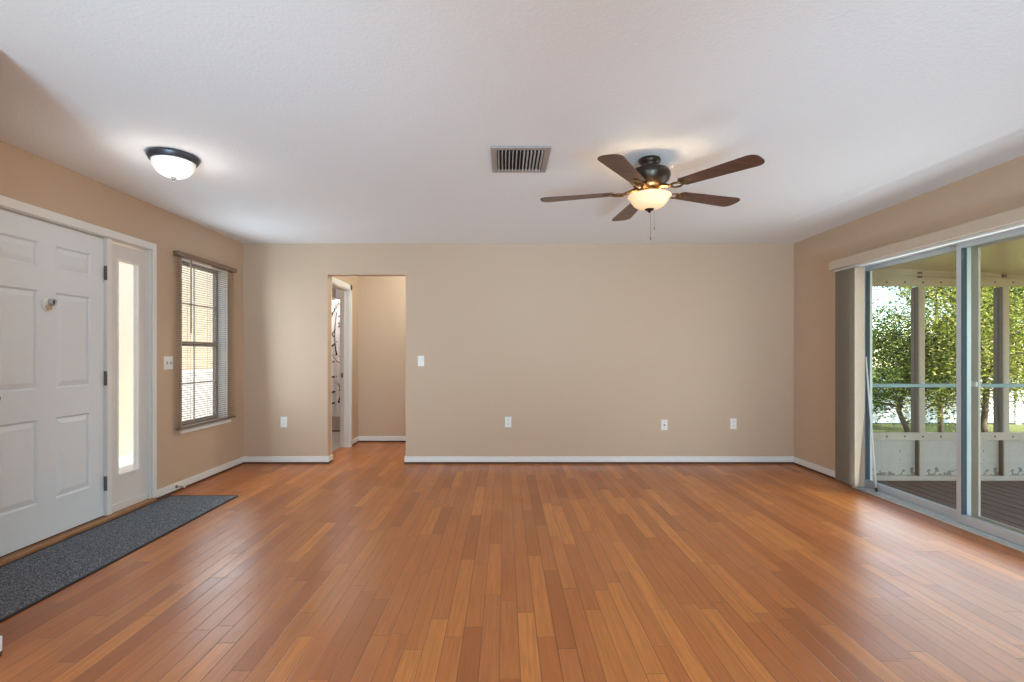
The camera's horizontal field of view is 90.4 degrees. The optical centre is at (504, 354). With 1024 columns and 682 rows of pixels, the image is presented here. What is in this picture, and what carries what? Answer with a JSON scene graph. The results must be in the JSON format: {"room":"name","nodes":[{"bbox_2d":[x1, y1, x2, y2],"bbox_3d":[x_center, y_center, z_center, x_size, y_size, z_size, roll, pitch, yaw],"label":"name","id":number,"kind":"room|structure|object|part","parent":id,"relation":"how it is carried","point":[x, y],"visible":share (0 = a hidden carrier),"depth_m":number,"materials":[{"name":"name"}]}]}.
{"room":"empty living room","nodes":[
{"label":"empty living room","id":0,"kind":"room"},
{"bbox_2d":[119,262,212,456],"bbox_3d":[-4.850,-0.210,6.750,0.200,2.960,11.500,0,0,0],"label":"wall","id":1,"kind":"structure","parent":0,"point":[125,270],"depth_m":6.43,"materials":[{"name":"beige paint"}]},
{"bbox_2d":[0,141,335,489],"bbox_3d":[-2.970,0.000,2.875,0.140,2.460,11.750,0,0,0],"label":"wall","id":2,"kind":"structure","parent":0,"point":[26,177],"depth_m":4.38,"materials":[{"name":"beige paint"}]},
{"bbox_2d":[0,209,106,556],"bbox_3d":[-2.922,0.169,3.259,0.116,2.028,0.922,0,0,0],"label":"door","id":3,"kind":"structure","parent":2,"relation":"in","point":[53,377],"depth_m":3.26,"materials":[{"name":"white paint"}]},
{"bbox_2d":[0,195,156,515],"bbox_3d":[-2.962,0.134,3.451,0.156,2.093,1.518,0,0,0],"label":"door frame","id":4,"kind":"structure","parent":2,"relation":"attached to","point":[109,236],"depth_m":3.74,"materials":[{"name":"white paint"}]},
{"bbox_2d":[112,243,146,512],"bbox_3d":[-2.952,0.174,3.954,0.052,2.018,0.392,0,0,0],"label":"window","id":5,"kind":"structure","parent":2,"relation":"in","point":[128,487],"depth_m":4.03,"materials":[{"name":"white paint"}]},
{"bbox_2d":[163,356,172,369],"bbox_3d":[-2.891,0.072,4.370,0.018,0.115,0.116,0,0,0],"label":"light switch","id":6,"kind":"object","parent":2,"relation":"attached to","point":[167,360],"visible":1,"depth_m":4.36,"materials":[{"name":"white plastic"}]},
{"bbox_2d":[155,457,243,499],"bbox_3d":[-2.893,1.169,4.914,0.014,0.082,1.404,0,0,0],"label":"baseboard","id":7,"kind":"structure","parent":2,"relation":"attached to","point":[168,490],"depth_m":4.78,"materials":[{"name":"white paint"}]},
{"bbox_2d":[180,258,230,433],"bbox_3d":[-2.957,-0.086,4.935,0.163,1.588,0.810,0,0,0],"label":"window","id":8,"kind":"structure","parent":2,"relation":"in","point":[221,353],"depth_m":5.28,"materials":[{"name":"white paint"}]},
{"bbox_3d":[-3.019,-0.100,4.935,0.038,1.536,0.746,0,0,0],"label":"sash","id":9,"kind":"part","parent":8,"relation":"part of","materials":[{"name":"white wood"}]},
{"bbox_2d":[173,251,236,430],"bbox_3d":[-2.868,-0.121,4.915,0.062,1.573,0.964,0,0,0],"label":"window blind","id":10,"kind":"object","parent":8,"relation":"attached to","point":[179,254],"visible":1,"depth_m":4.79,"materials":[{"name":"white plastic"}]},
{"bbox_3d":[-2.865,0.657,4.915,0.029,0.016,0.952,0,0,0],"label":"rail","id":11,"kind":"part","parent":10,"relation":"part of","materials":[{"name":"white plastic"}]},
{"bbox_3d":[-2.938,0.695,4.935,0.125,0.027,0.810,0,0,0],"label":"sill","id":12,"kind":"part","parent":8,"relation":"part of","materials":[{"name":"white paint"}]},
{"bbox_2d":[182,369,212,420],"bbox_3d":[-4.510,0.750,9.310,0.180,1.040,5.380,0,0,0],"label":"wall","id":13,"kind":"structure","parent":0,"point":[198,372],"depth_m":7.33,"materials":[{"name":"white paint"}]},
{"bbox_2d":[336,289,339,299],"bbox_3d":[-2.050,0.000,8.750,1.700,2.460,0.100,0,0,0],"label":"wall","id":14,"kind":"structure","parent":0,"point":[337,291],"depth_m":8.70,"materials":[{"name":"grey paint"}]},
{"bbox_2d":[332,276,357,438],"bbox_3d":[-2.090,0.000,6.385,0.120,2.460,1.270,0,0,0],"label":"wall","id":15,"kind":"structure","parent":0,"point":[352,280],"depth_m":6.85,"materials":[{"name":"beige paint"}]},
{"bbox_2d":[331,276,351,453],"bbox_3d":[-2.082,0.150,6.270,0.136,2.120,0.860,0,0,0],"label":"door frame","id":16,"kind":"structure","parent":15,"relation":"attached to","point":[345,289],"depth_m":6.62,"materials":[{"name":"white paint"}]},
{"bbox_2d":[352,436,358,445],"bbox_3d":[-2.023,1.169,6.858,0.014,0.082,0.296,0,0,0],"label":"baseboard","id":17,"kind":"structure","parent":15,"relation":"attached to","point":[355,440],"depth_m":6.85,"materials":[{"name":"white paint"}]},
{"bbox_2d":[358,276,405,435],"bbox_3d":[-0.475,0.000,7.080,3.350,2.460,0.120,0,0,0],"label":"wall","id":18,"kind":"structure","parent":0,"point":[381,299],"depth_m":7.02,"materials":[{"name":"beige paint"}]},
{"bbox_2d":[359,436,405,441],"bbox_3d":[-0.415,1.169,7.013,3.230,0.082,0.014,0,0,0],"label":"baseboard","id":19,"kind":"structure","parent":18,"relation":"attached to","point":[361,438],"depth_m":7.01,"materials":[{"name":"white paint"}]},
{"bbox_2d":[0,0,1023,243],"bbox_3d":[0.150,-1.276,2.850,6.300,0.109,11.900,0,0,0],"label":"ceiling","id":20,"kind":"structure","parent":0,"point":[305,121],"depth_m":2.53,"materials":[{"name":"white paint"}]},
{"bbox_2d":[145,147,199,180],"bbox_3d":[-2.055,-1.151,3.150,0.286,0.157,0.286,0,0,0],"label":"ceiling light","id":21,"kind":"object","parent":20,"relation":"attached to","point":[172,163],"visible":1,"depth_m":3.07,"materials":[{"name":"white glass"}]},
{"bbox_3d":[-2.055,-1.144,3.150,0.236,0.094,0.236,0,0,0],"label":"lamp shade","id":22,"kind":"part","parent":21,"relation":"part of","materials":[{"name":"white glass"}]},
{"bbox_2d":[491,146,550,172],"bbox_3d":[0.093,-1.218,3.200,0.357,0.023,0.410,0,0,0],"label":"ceiling vent","id":23,"kind":"object","parent":20,"relation":"in","point":[505,159],"visible":1,"depth_m":3.18,"materials":[{"name":"metal"}]},
{"bbox_2d":[540,154,764,239],"bbox_3d":[0.902,-0.974,3.247,1.339,0.513,1.296,0,0,0],"label":"ceiling fan","id":24,"kind":"object","parent":20,"relation":"hanging from","point":[648,180],"visible":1,"depth_m":3.10,"materials":[{"name":"brown wood"}]},
{"bbox_3d":[0.468,-1.027,3.311,0.480,0.021,0.144,0,0,18],"label":"fan blade","id":25,"kind":"part","parent":24,"relation":"part of","materials":[{"name":"brown wood"}]},
{"bbox_3d":[0.667,-1.027,2.814,0.144,0.021,0.480,0,0,36],"label":"fan blade","id":26,"kind":"part","parent":24,"relation":"part of","materials":[{"name":"brown wood"}]},
{"bbox_3d":[0.881,-1.027,3.655,0.144,0.021,0.480,0,0,0],"label":"fan blade","id":27,"kind":"part","parent":24,"relation":"part of","materials":[{"name":"brown wood"}]},
{"bbox_3d":[0.910,-0.960,3.200,0.268,0.092,0.268,0,0,0],"label":"lamp shade","id":28,"kind":"part","parent":24,"relation":"part of","materials":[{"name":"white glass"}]},
{"bbox_3d":[1.333,-1.027,3.370,0.480,0.021,0.144,0,0,-18],"label":"fan blade","id":29,"kind":"part","parent":24,"relation":"part of","materials":[{"name":"brown wood"}]},
{"bbox_3d":[1.187,-1.027,2.837,0.144,0.021,0.480,0,0,-42],"label":"fan blade","id":30,"kind":"part","parent":24,"relation":"part of","materials":[{"name":"brown wood"}]},
{"bbox_2d":[0,432,1023,681],"bbox_3d":[0.150,1.256,2.850,6.100,0.108,11.700,0,0,0],"label":"floor","id":31,"kind":"structure","parent":0,"point":[366,564],"depth_m":2.65,"materials":[{"name":"brown wood"}]},
{"bbox_2d":[0,498,155,565],"bbox_3d":[-2.955,1.197,3.463,0.170,0.026,1.446,0,0,0],"label":"threshold","id":32,"kind":"object","parent":31,"relation":"on","point":[47,542],"visible":0.56,"depth_m":3.36,"materials":[{"name":"brown wood"}]},
{"bbox_2d":[0,495,237,622],"bbox_3d":[-2.571,1.205,3.248,0.593,0.011,2.195,0,0,0],"label":"mat","id":33,"kind":"object","parent":31,"relation":"on","point":[28,580],"visible":1,"depth_m":3.12,"materials":[{"name":"grey carpet"}]},
{"bbox_2d":[332,416,339,431],"bbox_3d":[-2.100,0.996,8.306,1.596,0.412,0.784,0,0,0],"label":"bathtub","id":34,"kind":"object","parent":31,"relation":"on","point":[335,420],"visible":0.07,"depth_m":7.92,"materials":[{"name":"beige ceramic"}]},
{"bbox_2d":[852,486,1023,552],"bbox_3d":[3.180,1.206,3.620,0.030,0.009,2.040,0,0,0],"label":"threshold","id":35,"kind":"object","parent":31,"relation":"on","point":[858,488],"visible":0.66,"depth_m":3.65,"materials":[{"name":"metal"}]},
{"bbox_2d":[243,244,793,455],"bbox_3d":[0.150,0.000,5.690,6.100,2.460,0.120,0,0,0],"label":"wall","id":36,"kind":"structure","parent":0,"point":[586,349],"depth_m":5.63,"materials":[{"name":"beige paint"}]},
{"bbox_2d":[281,417,286,426],"bbox_3d":[-2.450,0.748,5.625,0.070,0.115,0.010,0,0,0],"label":"electrical outlet","id":37,"kind":"object","parent":36,"relation":"attached to","point":[283,419],"visible":1,"depth_m":5.62,"materials":[{"name":"white plastic"}]},
{"bbox_2d":[243,456,327,463],"bbox_3d":[-2.433,1.169,5.623,0.935,0.082,0.014,0,0,0],"label":"baseboard","id":38,"kind":"structure","parent":36,"relation":"attached to","point":[247,459],"depth_m":5.62,"materials":[{"name":"white paint"}]},
{"bbox_2d":[327,454,332,463],"bbox_3d":[-1.958,1.169,5.690,0.014,0.082,0.148,0,0,0],"label":"baseboard","id":39,"kind":"structure","parent":36,"relation":"attached to","point":[330,457],"depth_m":5.68,"materials":[{"name":"white paint"}]},
{"bbox_2d":[418,356,423,365],"bbox_3d":[-0.930,0.072,5.621,0.070,0.115,0.018,0,0,0],"label":"light switch","id":40,"kind":"object","parent":36,"relation":"attached to","point":[420,358],"visible":1,"depth_m":5.62,"materials":[{"name":"white plastic"}]},
{"bbox_2d":[505,417,510,426],"bbox_3d":[0.035,0.748,5.625,0.070,0.115,0.010,0,0,0],"label":"electrical outlet","id":41,"kind":"object","parent":36,"relation":"attached to","point":[507,419],"visible":1,"depth_m":5.62,"materials":[{"name":"white plastic"}]},
{"bbox_2d":[406,456,793,463],"bbox_3d":[1.050,1.169,5.623,4.300,0.082,0.014,0,0,0],"label":"baseboard","id":42,"kind":"structure","parent":36,"relation":"attached to","point":[409,459],"depth_m":5.62,"materials":[{"name":"white paint"}]},
{"bbox_2d":[661,420,667,429],"bbox_3d":[1.765,0.780,5.622,0.070,0.115,0.016,0,0,0],"label":"cable plate","id":43,"kind":"object","parent":36,"relation":"attached to","point":[664,423],"visible":1,"depth_m":5.62,"materials":[{"name":"white plastic"}]},
{"bbox_2d":[730,419,736,428],"bbox_3d":[2.530,0.767,5.625,0.070,0.115,0.010,0,0,0],"label":"electrical outlet","id":44,"kind":"object","parent":36,"relation":"attached to","point":[733,422],"visible":1,"depth_m":5.62,"materials":[{"name":"white plastic"}]},
{"bbox_2d":[794,155,1023,470],"bbox_3d":[3.270,0.000,1.375,0.140,2.460,8.750,0,0,0],"label":"wall","id":45,"kind":"structure","parent":0,"point":[997,189],"depth_m":5.00,"materials":[{"name":"beige paint"}]},
{"bbox_2d":[793,457,852,485],"bbox_3d":[3.193,1.169,5.128,0.014,0.082,0.976,0,0,0],"label":"baseboard","id":46,"kind":"structure","parent":45,"relation":"attached to","point":[813,467],"depth_m":5.21,"materials":[{"name":"white paint"}]},
{"bbox_2d":[829,207,1023,486],"bbox_3d":[3.119,0.143,3.585,0.159,2.023,2.370,0,0,0],"label":"vertical blind","id":47,"kind":"object","parent":45,"relation":"attached to","point":[849,271],"visible":1,"depth_m":4.44,"materials":[{"name":"plastic"}]},
{"bbox_2d":[872,272,1004,277],"bbox_3d":[5.220,-0.808,5.381,3.760,0.176,0.018,0,0,0],"label":"trim","id":48,"kind":"structure","parent":45,"relation":"attached to","point":[885,273],"depth_m":5.37,"materials":[{"name":"beige wood"}]},
{"bbox_2d":[859,227,1023,548],"bbox_3d":[3.255,0.195,3.610,0.150,2.030,2.020,0,0,0],"label":"door","id":49,"kind":"structure","parent":45,"relation":"in","point":[967,513],"depth_m":3.57,"materials":[{"name":"metal"}]},
{"bbox_2d":[865,357,877,491],"bbox_3d":[3.197,0.602,4.435,0.019,1.166,0.120,0,0,-11],"label":"rod","id":50,"kind":"object","parent":49,"relation":"on","point":[873,454],"visible":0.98,"depth_m":4.43,"materials":[{"name":"white plastic"}]},
{"bbox_3d":[3.248,0.195,4.074,0.032,1.970,1.037,0,0,0],"label":"fixed panel","id":51,"kind":"part","parent":49,"relation":"part of","materials":[{"name":"glass"}]},
{"bbox_3d":[3.213,0.195,3.112,0.032,1.970,0.975,0,0,0],"label":"sliding panel","id":52,"kind":"part","parent":49,"relation":"part of","materials":[{"name":"glass"}]},
{"bbox_3d":[3.312,0.195,3.120,0.016,1.970,0.980,0,0,0],"label":"screen frame","id":53,"kind":"part","parent":49,"relation":"part of","materials":[{"name":"white metal"}]},
{"bbox_2d":[872,475,1023,480],"bbox_3d":[5.220,1.315,5.435,3.760,0.050,0.090,0,0,0],"label":"trim","id":54,"kind":"structure","parent":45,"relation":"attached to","point":[878,477],"depth_m":5.39,"materials":[{"name":"white wood"}]},
{"bbox_2d":[872,440,914,474],"bbox_3d":[3.978,1.098,5.450,0.831,0.384,0.020,0,0,0],"label":"panel","id":55,"kind":"object","parent":54,"relation":"on","point":[892,457],"visible":0.36,"depth_m":5.44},
{"bbox_2d":[911,272,924,475],"bbox_3d":[4.413,0.207,5.443,0.080,2.165,0.134,0,0,0],"label":"porch post","id":56,"kind":"object","parent":54,"relation":"on","point":[917,293],"visible":0.99,"depth_m":5.40,"materials":[{"name":"beige wood"}]},
{"bbox_3d":[4.425,0.240,5.394,0.056,2.100,0.017,0,0,0],"label":"post","id":57,"kind":"part","parent":56,"relation":"part of","materials":[{"name":"beige wood"}]},
{"bbox_2d":[925,440,998,474],"bbox_3d":[4.872,1.098,5.450,0.831,0.384,0.020,0,0,0],"label":"panel","id":58,"kind":"object","parent":54,"relation":"on","point":[940,455],"visible":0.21,"depth_m":5.44,"materials":[{"name":"white concrete"}]},
{"bbox_2d":[993,274,1008,475],"bbox_3d":[5.308,0.207,5.443,0.080,2.165,0.134,0,0,0],"label":"porch post","id":59,"kind":"object","parent":54,"relation":"on","point":[1000,294],"visible":0.79,"depth_m":5.42,"materials":[{"name":"beige wood"}]},
{"bbox_3d":[5.320,0.240,5.394,0.056,2.100,0.017,0,0,0],"label":"post","id":60,"kind":"part","parent":59,"relation":"part of","materials":[{"name":"beige wood"}]},
{"bbox_2d":[1009,440,1023,474],"bbox_3d":[5.768,1.098,5.450,0.831,0.384,0.020,0,0,0],"label":"panel","id":61,"kind":"object","parent":54,"relation":"on","point":[1016,447],"visible":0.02,"depth_m":5.44,"materials":[{"name":"white concrete"}]},
{"bbox_3d":[3.518,0.208,5.443,0.080,2.165,0.134,0,0,0],"label":"porch post","id":62,"kind":"object","parent":54,"relation":"on","visible":0},
{"bbox_2d":[872,382,1023,387],"bbox_3d":[5.220,0.328,5.365,3.760,0.064,0.040,0,0,0],"label":"guard rail","id":63,"kind":"object","parent":62,"relation":"attached to","point":[922,385],"visible":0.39,"depth_m":5.34,"materials":[{"name":"metal"}]},
{"bbox_2d":[873,432,1023,439],"bbox_3d":[5.220,0.865,5.368,3.760,0.080,0.031,0,0,0],"label":"rail","id":64,"kind":"object","parent":62,"relation":"attached to","point":[876,435],"visible":0.52,"depth_m":5.36,"materials":[{"name":"white wood"}]},
{"bbox_2d":[872,278,1023,286],"bbox_3d":[5.220,-0.762,5.368,3.760,0.085,0.031,0,0,0],"label":"rail","id":65,"kind":"object","parent":45,"relation":"attached to","point":[876,282],"visible":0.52,"depth_m":5.36,"materials":[{"name":"beige wood"}]},
{"bbox_2d":[886,238,1023,274],"bbox_3d":[5.370,-0.891,3.310,4.060,0.293,5.020,0,0,0],"label":"ceiling","id":66,"kind":"structure","parent":0,"point":[1007,258],"depth_m":4.88,"materials":[{"name":"beige paint"}]},
{"bbox_2d":[872,268,1023,277],"bbox_3d":[5.220,-0.829,5.440,3.760,0.238,0.100,0,0,0],"label":"fascia","id":67,"kind":"object","parent":66,"relation":"attached to","point":[886,270],"visible":0.22,"depth_m":5.39,"materials":[{"name":"beige wood"}]},
{"bbox_3d":[-1.250,0.000,7.920,0.100,2.460,1.560,0,0,0],"label":"wall","id":68,"kind":"structure","parent":0,"visible":0},
{"bbox_3d":[-2.100,-0.870,7.880,1.600,0.024,0.024,0,0,0],"label":"curtain rod","id":69,"kind":"object","parent":68,"relation":"attached to","visible":0},
{"bbox_2d":[332,300,339,416],"bbox_3d":[-2.105,0.055,7.878,1.530,1.810,0.064,0,0,0],"label":"shower curtain","id":70,"kind":"object","parent":69,"relation":"hanging from","point":[335,303],"visible":0.07,"depth_m":7.87,"materials":[{"name":"white fabric"}]},
{"bbox_3d":[-2.465,-0.010,-0.485,0.870,2.440,5.030,0,0,0],"label":"wall partition","id":71,"kind":"structure","parent":0,"visible":0},
{"bbox_2d":[0,636,1,655],"bbox_3d":[-2.024,1.169,-0.479,0.012,0.082,5.042,0,0,0],"label":"baseboard","id":72,"kind":"structure","parent":71,"relation":"attached to","point":[0,636],"depth_m":2.04,"materials":[{"name":"white paint"}]},
{"label":"outside","id":73,"kind":"structure","parent":0,"visible":0},
{"bbox_2d":[119,453,132,472],"bbox_3d":[-6.020,1.295,5.000,5.960,0.070,18.000,0,0,0],"label":"ground entry","id":74,"kind":"structure","parent":73,"point":[126,461],"depth_m":5.93,"materials":[{"name":"concrete"}]},
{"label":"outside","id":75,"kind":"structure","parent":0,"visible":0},
{"bbox_2d":[872,368,1023,431],"bbox_3d":[15.000,1.880,20.000,90.000,0.100,100.000,0,0,0],"label":"lawn","id":76,"kind":"structure","parent":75,"point":[897,427],"depth_m":12.73,"materials":[{"name":"green plant"}]},
{"bbox_2d":[872,287,1023,431],"bbox_3d":[8.479,-0.305,9.127,3.520,4.385,3.279,0,0,-34],"label":"tree","id":77,"kind":"object","parent":76,"relation":"on","point":[986,370],"visible":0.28,"depth_m":9.00,"materials":[{"name":"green plant"}]},
{"bbox_2d":[872,302,1023,431],"bbox_3d":[7.831,0.320,10.000,3.593,3.134,2.718,0,0,10],"label":"tree","id":78,"kind":"object","parent":76,"relation":"on","point":[902,360],"visible":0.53,"depth_m":9.74,"materials":[{"name":"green plant"}]},
{"bbox_2d":[872,287,1023,431],"bbox_3d":[9.504,-0.447,11.585,3.957,4.656,4.297,0,0,-11],"label":"tree","id":79,"kind":"object","parent":76,"relation":"on","point":[941,426],"visible":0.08,"depth_m":11.29,"materials":[{"name":"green plant"}]},
{"bbox_2d":[872,374,1023,424],"bbox_3d":[13.549,1.150,13.265,21.198,1.360,0.070,0,0,0],"label":"fence","id":80,"kind":"object","parent":76,"relation":"on","point":[1018,418],"visible":0.09,"depth_m":13.30,"materials":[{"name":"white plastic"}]},
{"bbox_3d":[13.400,1.150,13.265,0.100,1.360,0.070,0,0,0],"label":"post","id":81,"kind":"part","parent":80,"relation":"part of","materials":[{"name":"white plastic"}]},
{"bbox_2d":[938,287,1023,363],"bbox_3d":[17.030,-1.203,16.844,5.205,6.168,5.475,0,0,32],"label":"tree","id":82,"kind":"object","parent":76,"relation":"on","point":[948,287],"visible":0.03,"depth_m":16.68,"materials":[{"name":"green plant"}]},
{"bbox_2d":[952,287,1023,407],"bbox_3d":[11.777,-0.465,11.087,4.117,4.704,3.902,0,0,-36],"label":"tree","id":83,"kind":"object","parent":76,"relation":"on","point":[1017,289],"visible":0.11,"depth_m":11.48,"materials":[{"name":"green plant"}]},
{"bbox_3d":[5.220,1.591,3.310,3.760,0.438,4.420,0,0,0],"label":"ground slab","id":84,"kind":"structure","parent":0,"visible":0},
{"bbox_2d":[877,481,1023,529],"bbox_3d":[5.230,1.355,3.260,3.768,0.030,4.320,0,0,0],"label":"porch deck","id":85,"kind":"object","parent":84,"relation":"on","point":[1001,501],"visible":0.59,"depth_m":4.83,"materials":[{"name":"wood"}]}
]}

